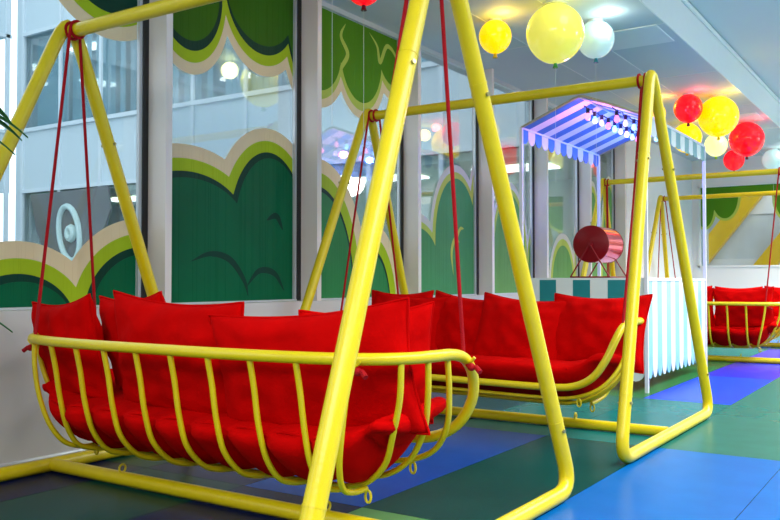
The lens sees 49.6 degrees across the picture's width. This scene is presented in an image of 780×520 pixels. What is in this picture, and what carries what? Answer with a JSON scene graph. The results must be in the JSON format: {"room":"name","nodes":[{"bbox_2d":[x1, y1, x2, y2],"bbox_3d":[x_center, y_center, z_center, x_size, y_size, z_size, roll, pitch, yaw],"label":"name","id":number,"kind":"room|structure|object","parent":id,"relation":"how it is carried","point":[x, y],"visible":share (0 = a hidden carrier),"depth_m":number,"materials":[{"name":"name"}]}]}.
{"room":"indoor play area","nodes":[
{"label":"indoor play area","id":0,"kind":"room"},
{"bbox_2d":[0,138,692,463],"bbox_3d":[0.296,-0.474,8.508,0.326,3.450,20.500,-1,-2,33],"label":"wall","id":1,"kind":"structure","parent":0,"point":[24,431],"depth_m":4.80,"materials":[{"name":"grey paint"}]},
{"bbox_2d":[0,449,85,467],"bbox_3d":[0.434,1.220,8.377,0.018,0.055,20.500,-1,-2,33],"label":"baseboard","id":2,"kind":"structure","parent":1,"relation":"attached to","point":[76,450],"depth_m":4.74,"materials":[{"name":"metal"}]},
{"bbox_2d":[0,26,142,309],"bbox_3d":[-2.067,-0.997,5.032,0.070,2.570,1.525,-1,-2,33],"label":"window","id":3,"kind":"structure","parent":1,"relation":"in","point":[134,42],"depth_m":4.91,"materials":[{"name":"clear glass"}]},
{"bbox_2d":[0,220,135,307],"bbox_3d":[-2.068,-0.006,4.992,0.005,0.564,1.398,-1,-2,33],"label":"sticker","id":4,"kind":"object","parent":3,"relation":"attached to","point":[65,281],"visible":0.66,"depth_m":5.14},
{"bbox_2d":[59,0,137,40],"bbox_3d":[-2.075,-1.832,5.024,0.005,0.800,1.424,-1,-2,33],"label":"sticker","id":5,"kind":"object","parent":3,"relation":"attached to","point":[81,10],"visible":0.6,"depth_m":5.40,"materials":[{"name":"green plastic"}]},
{"bbox_2d":[135,0,172,302],"bbox_3d":[-1.585,-0.983,5.615,0.250,2.570,0.130,-1,-2,33],"label":"window frame","id":6,"kind":"structure","parent":1,"relation":"attached to","point":[155,53],"depth_m":5.59,"materials":[{"name":"paint"}]},
{"bbox_2d":[172,36,299,303],"bbox_3d":[-1.190,-0.965,6.358,0.070,2.570,1.545,-1,-2,33],"label":"window","id":7,"kind":"structure","parent":1,"relation":"in","point":[213,109],"depth_m":6.33,"materials":[{"name":"clear glass"}]},
{"bbox_2d":[171,128,292,302],"bbox_3d":[-1.198,-0.372,6.316,0.005,1.358,1.444,-1,-2,33],"label":"sticker","id":8,"kind":"object","parent":7,"relation":"attached to","point":[232,216],"visible":0.91,"depth_m":6.36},
{"bbox_2d":[173,0,292,90],"bbox_3d":[-1.198,-1.758,6.349,0.005,0.885,1.444,-1,-2,33],"label":"sticker","id":9,"kind":"object","parent":7,"relation":"attached to","point":[260,32],"visible":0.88,"depth_m":6.43,"materials":[{"name":"green plastic"}]},
{"bbox_2d":[292,0,321,300],"bbox_3d":[-0.703,-0.951,6.950,0.250,2.570,0.130,-1,-2,33],"label":"window frame","id":10,"kind":"structure","parent":1,"relation":"attached to","point":[307,14],"depth_m":6.94,"materials":[{"name":"paint"}]},
{"bbox_2d":[321,1,398,299],"bbox_3d":[-0.315,-0.934,7.682,0.070,2.570,1.520,-1,-2,33],"label":"window","id":11,"kind":"structure","parent":1,"relation":"in","point":[339,124],"depth_m":7.63,"materials":[{"name":"clear glass"}]},
{"bbox_2d":[321,160,396,297],"bbox_3d":[-0.323,-0.261,7.639,0.005,1.198,1.419,-1,-2,33],"label":"sticker","id":12,"kind":"object","parent":11,"relation":"attached to","point":[334,268],"visible":0.5,"depth_m":7.47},
{"bbox_2d":[322,8,396,117],"bbox_3d":[-0.320,-1.734,7.678,0.005,0.870,1.430,-1,-2,33],"label":"sticker","id":13,"kind":"object","parent":11,"relation":"attached to","point":[356,57],"visible":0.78,"depth_m":7.68,"materials":[{"name":"green plastic"}]},
{"bbox_2d":[397,40,420,293],"bbox_3d":[0.165,-0.920,8.263,0.250,2.570,0.130,-1,-2,33],"label":"window frame","id":14,"kind":"structure","parent":1,"relation":"attached to","point":[409,155],"depth_m":8.24,"materials":[{"name":"paint"}]},
{"bbox_2d":[421,45,478,295],"bbox_3d":[0.559,-0.903,9.004,0.070,2.570,1.540,-1,-2,33],"label":"window","id":15,"kind":"structure","parent":1,"relation":"in","point":[434,131],"depth_m":8.98,"materials":[{"name":"clear glass"}]},
{"bbox_2d":[421,165,473,294],"bbox_3d":[0.550,-0.375,8.964,0.004,1.488,1.439,-1,-2,33],"label":"sticker","id":16,"kind":"object","parent":15,"relation":"attached to","point":[438,260],"visible":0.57,"depth_m":9.08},
{"bbox_2d":[473,68,494,294],"bbox_3d":[1.045,-0.889,9.594,0.250,2.570,0.130,-1,-2,33],"label":"trim","id":17,"kind":"structure","parent":1,"relation":"attached to","point":[484,254],"depth_m":9.58,"materials":[{"name":"paint"}]},
{"bbox_2d":[494,77,529,293],"bbox_3d":[1.429,-0.872,10.320,0.070,2.570,1.505,-1,-2,33],"label":"window","id":18,"kind":"structure","parent":1,"relation":"in","point":[509,117],"depth_m":10.51,"materials":[{"name":"clear glass"}]},
{"bbox_2d":[494,182,529,292],"bbox_3d":[1.490,-0.276,10.385,0.004,1.358,1.149,-1,-2,33],"label":"sticker","id":19,"kind":"object","parent":18,"relation":"attached to","point":[504,277],"visible":0.49,"depth_m":10.22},
{"bbox_2d":[530,98,548,277],"bbox_3d":[1.905,-0.858,10.895,0.250,2.570,0.130,-1,-2,33],"label":"trim","id":20,"kind":"structure","parent":1,"relation":"attached to","point":[539,200],"depth_m":10.88,"materials":[{"name":"paint"}]},
{"bbox_2d":[548,102,574,267],"bbox_3d":[2.297,-0.841,11.633,0.070,2.570,1.535,-1,-2,33],"label":"window","id":21,"kind":"structure","parent":1,"relation":"in","point":[561,169],"depth_m":11.78,"materials":[{"name":"clear glass"}]},
{"bbox_2d":[549,228,575,277],"bbox_3d":[2.414,-0.085,11.779,0.004,1.042,0.978,-1,-2,33],"label":"sticker","id":22,"kind":"object","parent":21,"relation":"attached to","point":[563,258],"visible":0.59,"depth_m":11.77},
{"bbox_2d":[347,0,778,154],"bbox_3d":[1.303,-2.213,7.884,2.100,0.003,20.500,-1,-2,33],"label":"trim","id":23,"kind":"structure","parent":1,"relation":"attached to","point":[347,0],"depth_m":9.70,"materials":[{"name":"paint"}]},
{"bbox_2d":[575,157,591,275],"bbox_3d":[2.782,-0.827,12.221,0.250,2.570,0.130,-1,-2,33],"label":"trim","id":24,"kind":"structure","parent":1,"relation":"attached to","point":[583,172],"depth_m":12.21,"materials":[{"name":"paint"}]},
{"bbox_2d":[592,150,610,214],"bbox_3d":[3.171,-0.809,12.955,0.070,2.570,1.525,-1,-2,33],"label":"window","id":25,"kind":"structure","parent":1,"relation":"in","point":[605,159],"depth_m":13.27,"materials":[{"name":"clear glass"}]},
{"bbox_2d":[592,176,611,275],"bbox_3d":[3.200,-0.440,12.976,0.004,1.808,1.288,-1,-2,33],"label":"sticker","id":26,"kind":"object","parent":25,"relation":"attached to","point":[603,273],"visible":0.09,"depth_m":13.16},
{"bbox_2d":[611,143,626,275],"bbox_3d":[3.653,-0.796,13.539,0.250,2.570,0.130,-1,-2,33],"label":"trim","id":27,"kind":"structure","parent":1,"relation":"attached to","point":[618,154],"depth_m":13.52,"materials":[{"name":"paint"}]},
{"bbox_2d":[0,336,779,519],"bbox_3d":[4.206,1.239,5.883,9.500,0.100,20.500,-1,-2,33],"label":"floor","id":28,"kind":"structure","parent":0,"point":[726,466],"depth_m":4.50,"materials":[{"name":"rubber"}]},
{"bbox_2d":[0,108,27,332],"bbox_3d":[-1.988,0.143,3.531,0.763,1.981,0.884,-1,-2,33],"label":"potted plant","id":29,"kind":"object","parent":28,"relation":"on","point":[4,117],"visible":1,"depth_m":3.77,"materials":[{"name":"green plant"}]},
{"bbox_2d":[0,0,573,519],"bbox_3d":[-0.783,-0.094,3.950,2.657,2.474,2.098,-1,-2,33],"label":"stand","id":30,"kind":"object","parent":28,"relation":"on","point":[323,462],"visible":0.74,"depth_m":3.69,"materials":[{"name":"yellow paint"}]},
{"bbox_2d":[22,0,481,503],"bbox_3d":[-0.801,-0.159,3.938,2.524,2.322,0.829,-1,-2,33],"label":"swing seat","id":31,"kind":"object","parent":30,"relation":"hanging from","point":[115,425],"visible":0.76,"depth_m":3.52,"materials":[{"name":"yellow paint"}]},
{"bbox_2d":[31,293,107,397],"bbox_3d":[-1.654,0.463,4.372,0.630,0.588,0.233,-1,-2,41],"label":"pillow","id":32,"kind":"object","parent":31,"relation":"on","point":[78,319],"visible":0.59,"depth_m":4.21,"materials":[{"name":"red fabric"}]},
{"bbox_2d":[99,291,165,389],"bbox_3d":[-1.272,0.436,4.299,0.611,0.566,0.240,-1,-2,43],"label":"pillow","id":33,"kind":"object","parent":31,"relation":"on","point":[106,305],"visible":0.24,"depth_m":4.33,"materials":[{"name":"red fabric"}]},
{"bbox_2d":[113,290,244,413],"bbox_3d":[-0.963,0.442,3.879,0.866,0.603,0.274,-1,-2,30],"label":"pillow","id":34,"kind":"object","parent":31,"relation":"on","point":[138,319],"visible":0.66,"depth_m":3.77,"materials":[{"name":"red fabric"}]},
{"bbox_2d":[42,369,445,482],"bbox_3d":[-0.785,0.761,3.940,2.200,0.354,0.693,-1,-2,33],"label":"seat cushion","id":35,"kind":"object","parent":31,"relation":"on","point":[281,453],"depth_m":3.57,"materials":[{"name":"red fabric"}]},
{"bbox_2d":[207,297,429,434],"bbox_3d":[-0.315,0.457,3.462,1.007,0.622,0.266,-1,-2,27],"label":"pillow","id":36,"kind":"object","parent":31,"relation":"on","point":[386,324],"visible":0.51,"depth_m":3.34,"materials":[{"name":"red fabric"}]},
{"bbox_2d":[298,301,433,423],"bbox_3d":[-0.093,0.459,3.566,0.609,0.569,0.236,0,-1,-14],"label":"pillow","id":37,"kind":"object","parent":31,"relation":"on","point":[420,316],"visible":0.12,"depth_m":3.56,"materials":[{"name":"red fabric"}]},
{"bbox_2d":[300,70,712,462],"bbox_3d":[0.797,-0.037,6.341,2.657,2.474,2.098,-1,-2,33],"label":"stand","id":38,"kind":"object","parent":28,"relation":"on","point":[652,101],"visible":0.74,"depth_m":5.94,"materials":[{"name":"yellow paint"}]},
{"bbox_2d":[340,72,645,411],"bbox_3d":[0.665,-0.121,6.158,2.524,2.292,0.829,-1,-2,38],"label":"swing seat","id":39,"kind":"object","parent":38,"relation":"hanging from","point":[591,379],"visible":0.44,"depth_m":5.56,"materials":[{"name":"yellow paint"}]},
{"bbox_2d":[371,290,433,304],"bbox_3d":[0.072,0.512,6.881,0.588,0.536,0.234,-1,-2,31],"label":"pillow","id":40,"kind":"object","parent":39,"relation":"on","point":[428,294],"visible":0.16,"depth_m":6.82,"materials":[{"name":"red fabric"}]},
{"bbox_2d":[374,290,451,349],"bbox_3d":[0.129,0.517,6.662,0.743,0.550,0.267,-1,-2,38],"label":"pillow","id":41,"kind":"object","parent":39,"relation":"on","point":[380,297],"visible":0.21,"depth_m":6.55,"materials":[{"name":"red fabric"}]},
{"bbox_2d":[435,290,483,354],"bbox_3d":[0.569,0.516,6.378,0.762,0.573,0.268,-1,-2,44],"label":"pillow","id":42,"kind":"object","parent":39,"relation":"on","point":[447,336],"visible":0.42,"depth_m":6.32,"materials":[{"name":"red fabric"}]},
{"bbox_2d":[471,292,565,359],"bbox_3d":[0.921,0.507,5.998,0.748,0.554,0.279,-1,-2,43],"label":"pillow","id":43,"kind":"object","parent":39,"relation":"on","point":[502,332],"visible":0.58,"depth_m":5.94,"materials":[{"name":"red fabric"}]},
{"bbox_2d":[431,353,621,398],"bbox_3d":[0.647,0.783,6.114,2.200,0.354,0.693,-1,-2,38],"label":"seat cushion","id":44,"kind":"object","parent":39,"relation":"on","point":[519,369],"depth_m":5.57,"materials":[{"name":"red fabric"}]},
{"bbox_2d":[554,293,652,373],"bbox_3d":[1.389,0.479,5.667,0.726,0.509,0.276,-1,-2,41],"label":"pillow","id":45,"kind":"object","parent":39,"relation":"on","point":[586,327],"visible":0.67,"depth_m":5.59,"materials":[{"name":"red fabric"}]},
{"bbox_2d":[519,95,707,392],"bbox_3d":[2.490,-0.165,9.161,1.292,2.861,2.312,-1,-2,33],"label":"market stall","id":46,"kind":"object","parent":28,"relation":"on","point":[668,344],"visible":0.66,"depth_m":8.65,"materials":[{"name":"fabric"}]},
{"bbox_2d":[531,278,643,279],"bbox_3d":[2.234,0.197,8.764,1.260,0.020,1.350,-1,-2,33],"label":"countertop","id":47,"kind":"structure","parent":46,"relation":"on","point":[531,278],"depth_m":8.21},
{"bbox_2d":[570,225,625,277],"bbox_3d":[2.138,-0.078,8.572,0.415,0.520,0.628,-1,-2,33],"label":"drum","id":48,"kind":"object","parent":46,"relation":"on","point":[591,244],"visible":1,"depth_m":8.36,"materials":[{"name":"red paint"}]},
{"bbox_2d":[584,105,636,140],"bbox_3d":[2.397,-1.428,8.995,0.054,0.132,1.815,-1,-2,33],"label":"string light","id":49,"kind":"object","parent":46,"relation":"hanging from","point":[587,117],"visible":0.87,"depth_m":8.81,"materials":[{"name":"white glass"}]},
{"bbox_2d":[585,108,590,119],"bbox_3d":[1.953,-1.438,8.323,0.054,0.121,0.054,-1,-2,33],"label":"bulb","id":50,"kind":"object","parent":49,"relation":"attached to","point":[587,117],"depth_m":8.31,"materials":[{"name":"pink glass"}]},
{"bbox_2d":[592,111,597,122],"bbox_3d":[2.064,-1.435,8.491,0.054,0.121,0.054,-1,-2,33],"label":"bulb","id":51,"kind":"object","parent":49,"relation":"attached to","point":[594,120],"depth_m":8.48,"materials":[{"name":"white glass"}]},
{"bbox_2d":[599,115,603,126],"bbox_3d":[2.175,-1.431,8.659,0.054,0.121,0.054,-1,-2,33],"label":"bulb","id":52,"kind":"object","parent":49,"relation":"attached to","point":[601,123],"depth_m":8.64,"materials":[{"name":"white glass"}]},
{"bbox_2d":[606,118,610,128],"bbox_3d":[2.286,-1.427,8.827,0.054,0.121,0.054,-1,-2,33],"label":"bulb","id":53,"kind":"object","parent":49,"relation":"attached to","point":[608,126],"depth_m":8.81,"materials":[{"name":"pink glass"}]},
{"bbox_2d":[612,121,616,131],"bbox_3d":[2.397,-1.423,8.994,0.054,0.121,0.054,-1,-2,33],"label":"bulb","id":54,"kind":"object","parent":49,"relation":"attached to","point":[614,129],"depth_m":8.98,"materials":[{"name":"white glass"}]},
{"bbox_2d":[618,124,622,134],"bbox_3d":[2.507,-1.419,9.162,0.054,0.121,0.054,-1,-2,33],"label":"bulb","id":55,"kind":"object","parent":49,"relation":"attached to","point":[620,131],"depth_m":9.15,"materials":[{"name":"white glass"}]},
{"bbox_2d":[624,127,628,137],"bbox_3d":[2.618,-1.415,9.330,0.054,0.121,0.054,-1,-2,33],"label":"bulb","id":56,"kind":"object","parent":49,"relation":"attached to","point":[626,134],"depth_m":9.31,"materials":[{"name":"white glass"}]},
{"bbox_2d":[630,130,634,139],"bbox_3d":[2.729,-1.411,9.498,0.054,0.121,0.054,-1,-2,33],"label":"bulb","id":57,"kind":"object","parent":49,"relation":"attached to","point":[632,137],"depth_m":9.48,"materials":[{"name":"white glass"}]},
{"bbox_2d":[612,107,657,140],"bbox_3d":[2.658,-1.390,8.899,0.054,0.132,1.884,-1,-2,33],"label":"string light","id":58,"kind":"object","parent":46,"relation":"hanging from","point":[616,119],"visible":0.52,"depth_m":8.44,"materials":[{"name":"white glass"}]},
{"bbox_2d":[614,110,619,122],"bbox_3d":[2.213,-1.401,8.227,0.054,0.121,0.054,-1,-2,33],"label":"bulb","id":59,"kind":"object","parent":58,"relation":"attached to","point":[616,119],"depth_m":8.21,"materials":[{"name":"pink glass"}]},
{"bbox_2d":[623,115,627,126],"bbox_3d":[2.361,-1.395,8.451,0.054,0.121,0.054,-1,-2,33],"label":"bulb","id":60,"kind":"object","parent":58,"relation":"attached to","point":[625,123],"depth_m":8.44,"materials":[{"name":"white glass"}]},
{"bbox_2d":[631,119,636,130],"bbox_3d":[2.510,-1.390,8.675,0.054,0.121,0.054,-1,-2,33],"label":"bulb","id":61,"kind":"object","parent":58,"relation":"attached to","point":[633,127],"depth_m":8.66,"materials":[{"name":"white glass"}]},
{"bbox_2d":[581,168,779,363],"bbox_3d":[3.958,0.075,11.122,2.657,2.474,2.098,-1,-2,33],"label":"stand","id":62,"kind":"object","parent":28,"relation":"on","point":[762,171],"visible":0.34,"depth_m":11.04,"materials":[{"name":"yellow paint"}]},
{"bbox_2d":[604,167,779,351],"bbox_3d":[3.941,0.011,11.111,2.524,2.322,0.829,-1,-2,33],"label":"swing seat","id":63,"kind":"object","parent":62,"relation":"hanging from","point":[724,336],"visible":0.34,"depth_m":10.50,"materials":[{"name":"yellow paint"}]},
{"bbox_2d":[707,288,715,325],"bbox_3d":[3.860,0.619,10.975,0.728,0.521,0.258,-1,-2,39],"label":"pillow","id":64,"kind":"object","parent":63,"relation":"on","point":[709,290],"visible":0.16,"depth_m":10.75,"materials":[{"name":"red fabric"}]},
{"bbox_2d":[712,286,774,326],"bbox_3d":[4.444,0.600,10.588,0.743,0.546,0.256,-1,-2,30],"label":"pillow","id":65,"kind":"object","parent":63,"relation":"on","point":[736,314],"visible":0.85,"depth_m":10.50,"materials":[{"name":"red fabric"}]},
{"bbox_2d":[707,319,779,345],"bbox_3d":[3.957,0.931,11.113,2.200,0.354,0.693,-1,-2,33],"label":"seat cushion","id":66,"kind":"object","parent":63,"relation":"on","point":[721,335],"depth_m":10.53,"materials":[{"name":"red fabric"}]},
{"bbox_2d":[648,190,779,346],"bbox_3d":[5.524,0.132,13.491,2.657,2.474,2.098,-1,-2,33],"label":"stand","id":67,"kind":"object","parent":28,"relation":"on","point":[660,204],"visible":0.37,"depth_m":13.87,"materials":[{"name":"yellow paint"}]},
{"bbox_2d":[658,196,779,335],"bbox_3d":[5.529,0.067,13.513,2.524,2.322,0.829,-1,-2,33],"label":"swing seat","id":68,"kind":"object","parent":67,"relation":"hanging from","point":[663,196],"visible":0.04,"depth_m":14.09,"materials":[{"name":"yellow paint"}]},
{"bbox_2d":[714,286,762,314],"bbox_3d":[5.603,0.680,13.574,0.730,0.518,0.260,-1,-2,34],"label":"pillow","id":69,"kind":"object","parent":68,"relation":"on","point":[717,287],"visible":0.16,"depth_m":13.60,"materials":[{"name":"red fabric"}]},
{"bbox_2d":[764,286,779,316],"bbox_3d":[6.220,0.661,13.167,0.730,0.518,0.261,-1,-2,40],"label":"pillow","id":70,"kind":"object","parent":68,"relation":"on","point":[776,296],"visible":0.23,"depth_m":13.20,"materials":[{"name":"red fabric"}]},
{"bbox_2d":[322,0,779,160],"bbox_3d":[4.192,-2.563,6.042,9.800,0.610,20.600,-1,-2,33],"label":"ceiling","id":71,"kind":"structure","parent":0,"point":[751,28],"depth_m":9.23,"materials":[{"name":"paint"}]},
{"bbox_2d":[351,0,376,146],"bbox_3d":[-0.200,-1.554,6.428,0.290,1.387,0.290,-1,-2,33],"label":"balloon","id":72,"kind":"object","parent":71,"relation":"hanging from","point":[363,3],"visible":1,"depth_m":6.42,"materials":[{"name":"plastic"}]},
{"bbox_2d":[479,18,511,58],"bbox_3d":[0.970,-2.039,7.776,0.300,0.354,0.300,-1,-2,33],"label":"balloon","id":73,"kind":"object","parent":71,"relation":"hanging from","point":[495,35],"visible":1,"depth_m":7.68,"materials":[{"name":"plastic"}]},
{"bbox_2d":[526,0,584,141],"bbox_3d":[1.433,-1.449,7.300,0.500,1.556,0.500,-1,-2,33],"label":"balloon","id":74,"kind":"object","parent":71,"relation":"hanging from","point":[555,32],"visible":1,"depth_m":7.14,"materials":[{"name":"yellow rubber"}]},
{"bbox_2d":[579,18,614,180],"bbox_3d":[1.899,-1.471,7.771,0.340,1.489,0.340,-1,-2,33],"label":"balloon","id":75,"kind":"object","parent":71,"relation":"hanging from","point":[599,37],"visible":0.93,"depth_m":7.67,"materials":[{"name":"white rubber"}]},
{"bbox_2d":[611,24,673,50],"bbox_3d":[2.405,-2.197,8.354,0.640,0.012,0.640,-1,-2,33],"label":"ceiling panel","id":76,"kind":"object","parent":71,"relation":"attached to","point":[650,34],"visible":0.76,"depth_m":8.31,"materials":[{"name":"paint"}]},
{"bbox_2d":[674,93,702,125],"bbox_3d":[3.845,-1.934,10.873,0.360,0.417,0.360,-1,-2,33],"label":"balloon","id":77,"kind":"object","parent":71,"relation":"hanging from","point":[688,108],"visible":1,"depth_m":10.75,"materials":[{"name":"rubber"}]},
{"bbox_2d":[675,122,701,155],"bbox_3d":[4.533,-1.845,12.873,0.440,0.501,0.440,-1,-2,33],"label":"balloon","id":78,"kind":"object","parent":71,"relation":"hanging from","point":[692,131],"visible":0.47,"depth_m":12.70,"materials":[{"name":"rubber"}]},
{"bbox_2d":[704,136,727,158],"bbox_3d":[5.348,-1.865,13.834,0.360,0.417,0.360,-1,-2,33],"label":"balloon","id":79,"kind":"object","parent":71,"relation":"hanging from","point":[714,147],"visible":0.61,"depth_m":13.71,"materials":[{"name":"rubber"}]},
{"bbox_2d":[698,94,739,139],"bbox_3d":[4.284,-1.853,11.000,0.510,0.574,0.510,-1,-2,33],"label":"balloon","id":80,"kind":"object","parent":71,"relation":"hanging from","point":[719,116],"visible":0.91,"depth_m":10.83,"materials":[{"name":"rubber"}]},
{"bbox_2d":[723,149,744,170],"bbox_3d":[6.331,-1.819,15.521,0.370,0.428,0.370,-1,-2,33],"label":"balloon","id":81,"kind":"object","parent":71,"relation":"hanging from","point":[732,161],"visible":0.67,"depth_m":15.40,"materials":[{"name":"rubber"}]},
{"bbox_2d":[729,121,764,159],"bbox_3d":[5.405,-1.811,12.776,0.510,0.574,0.510,-1,-2,33],"label":"balloon","id":82,"kind":"object","parent":71,"relation":"hanging from","point":[747,138],"visible":0.98,"depth_m":12.61,"materials":[{"name":"rubber"}]},
{"bbox_2d":[738,112,763,121],"bbox_3d":[5.128,-2.100,12.474,0.640,0.012,0.640,-1,-2,33],"label":"ceiling light","id":83,"kind":"object","parent":71,"relation":"attached to","point":[750,116],"visible":0.49,"depth_m":12.40,"materials":[{"name":"paint"}]},
{"bbox_2d":[762,148,779,189],"bbox_3d":[7.014,-1.370,15.419,0.380,1.331,0.380,-1,-2,33],"label":"balloon","id":84,"kind":"object","parent":71,"relation":"hanging from","point":[770,159],"visible":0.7,"depth_m":15.31,"materials":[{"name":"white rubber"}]},
{"bbox_2d":[692,156,779,313],"bbox_3d":[9.899,-0.537,14.541,9.700,3.860,0.150,-1,-2,33],"label":"wall","id":85,"kind":"structure","parent":0,"point":[727,277],"depth_m":16.58,"materials":[{"name":"white paint"}]},
{"bbox_2d":[639,0,779,127],"bbox_3d":[2.184,-2.423,7.306,0.012,0.390,20.500,-1,-2,33],"label":"trim","id":86,"kind":"structure","parent":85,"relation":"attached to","point":[675,14],"depth_m":9.47,"materials":[{"name":"paint"}]},
{"bbox_2d":[697,181,779,266],"bbox_3d":[8.694,-0.704,15.311,5.965,1.630,0.140,-1,-2,33],"label":"window","id":87,"kind":"structure","parent":85,"relation":"in","point":[759,183],"depth_m":16.75,"materials":[{"name":"metal"}]},
{"bbox_2d":[701,184,779,229],"bbox_3d":[7.673,-1.062,16.028,3.400,0.880,0.003,-1,-2,33],"label":"sticker","id":88,"kind":"object","parent":87,"relation":"attached to","point":[724,209],"visible":0.79,"depth_m":16.69,"materials":[{"name":"green plastic"}]},
{"label":"outside","id":89,"kind":"structure","parent":0,"visible":0},
{"bbox_3d":[-13.928,1.618,15.165,80.000,0.180,70.000,-1,-2,33],"label":"ground","id":90,"kind":"structure","parent":89,"visible":0},
{"bbox_2d":[0,0,11,241],"bbox_3d":[-17.860,-3.372,11.827,5.050,9.600,23.900,-1,-2,33],"label":"office building","id":91,"kind":"structure","parent":90,"relation":"on","point":[5,5],"depth_m":20.32,"materials":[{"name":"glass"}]},
{"bbox_2d":[15,0,708,265],"bbox_3d":[-0.743,-3.171,20.313,14.050,9.600,9.060,-1,-2,33],"label":"office building","id":92,"kind":"structure","parent":90,"relation":"on","point":[114,63],"depth_m":19.42,"materials":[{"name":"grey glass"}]},
{"bbox_2d":[30,186,111,260],"bbox_3d":[-7.304,-0.300,19.068,2.900,2.600,0.180,-1,-2,33],"label":"wall picture","id":93,"kind":"object","parent":92,"relation":"attached to","point":[69,225],"visible":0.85,"depth_m":19.00},
{"bbox_2d":[709,196,779,265],"bbox_3d":[11.299,-1.475,18.044,15.000,6.100,0.500,-1,-2,33],"label":"building","id":94,"kind":"structure","parent":90,"relation":"on","point":[743,239],"depth_m":19.90,"materials":[{"name":"grey glass"}]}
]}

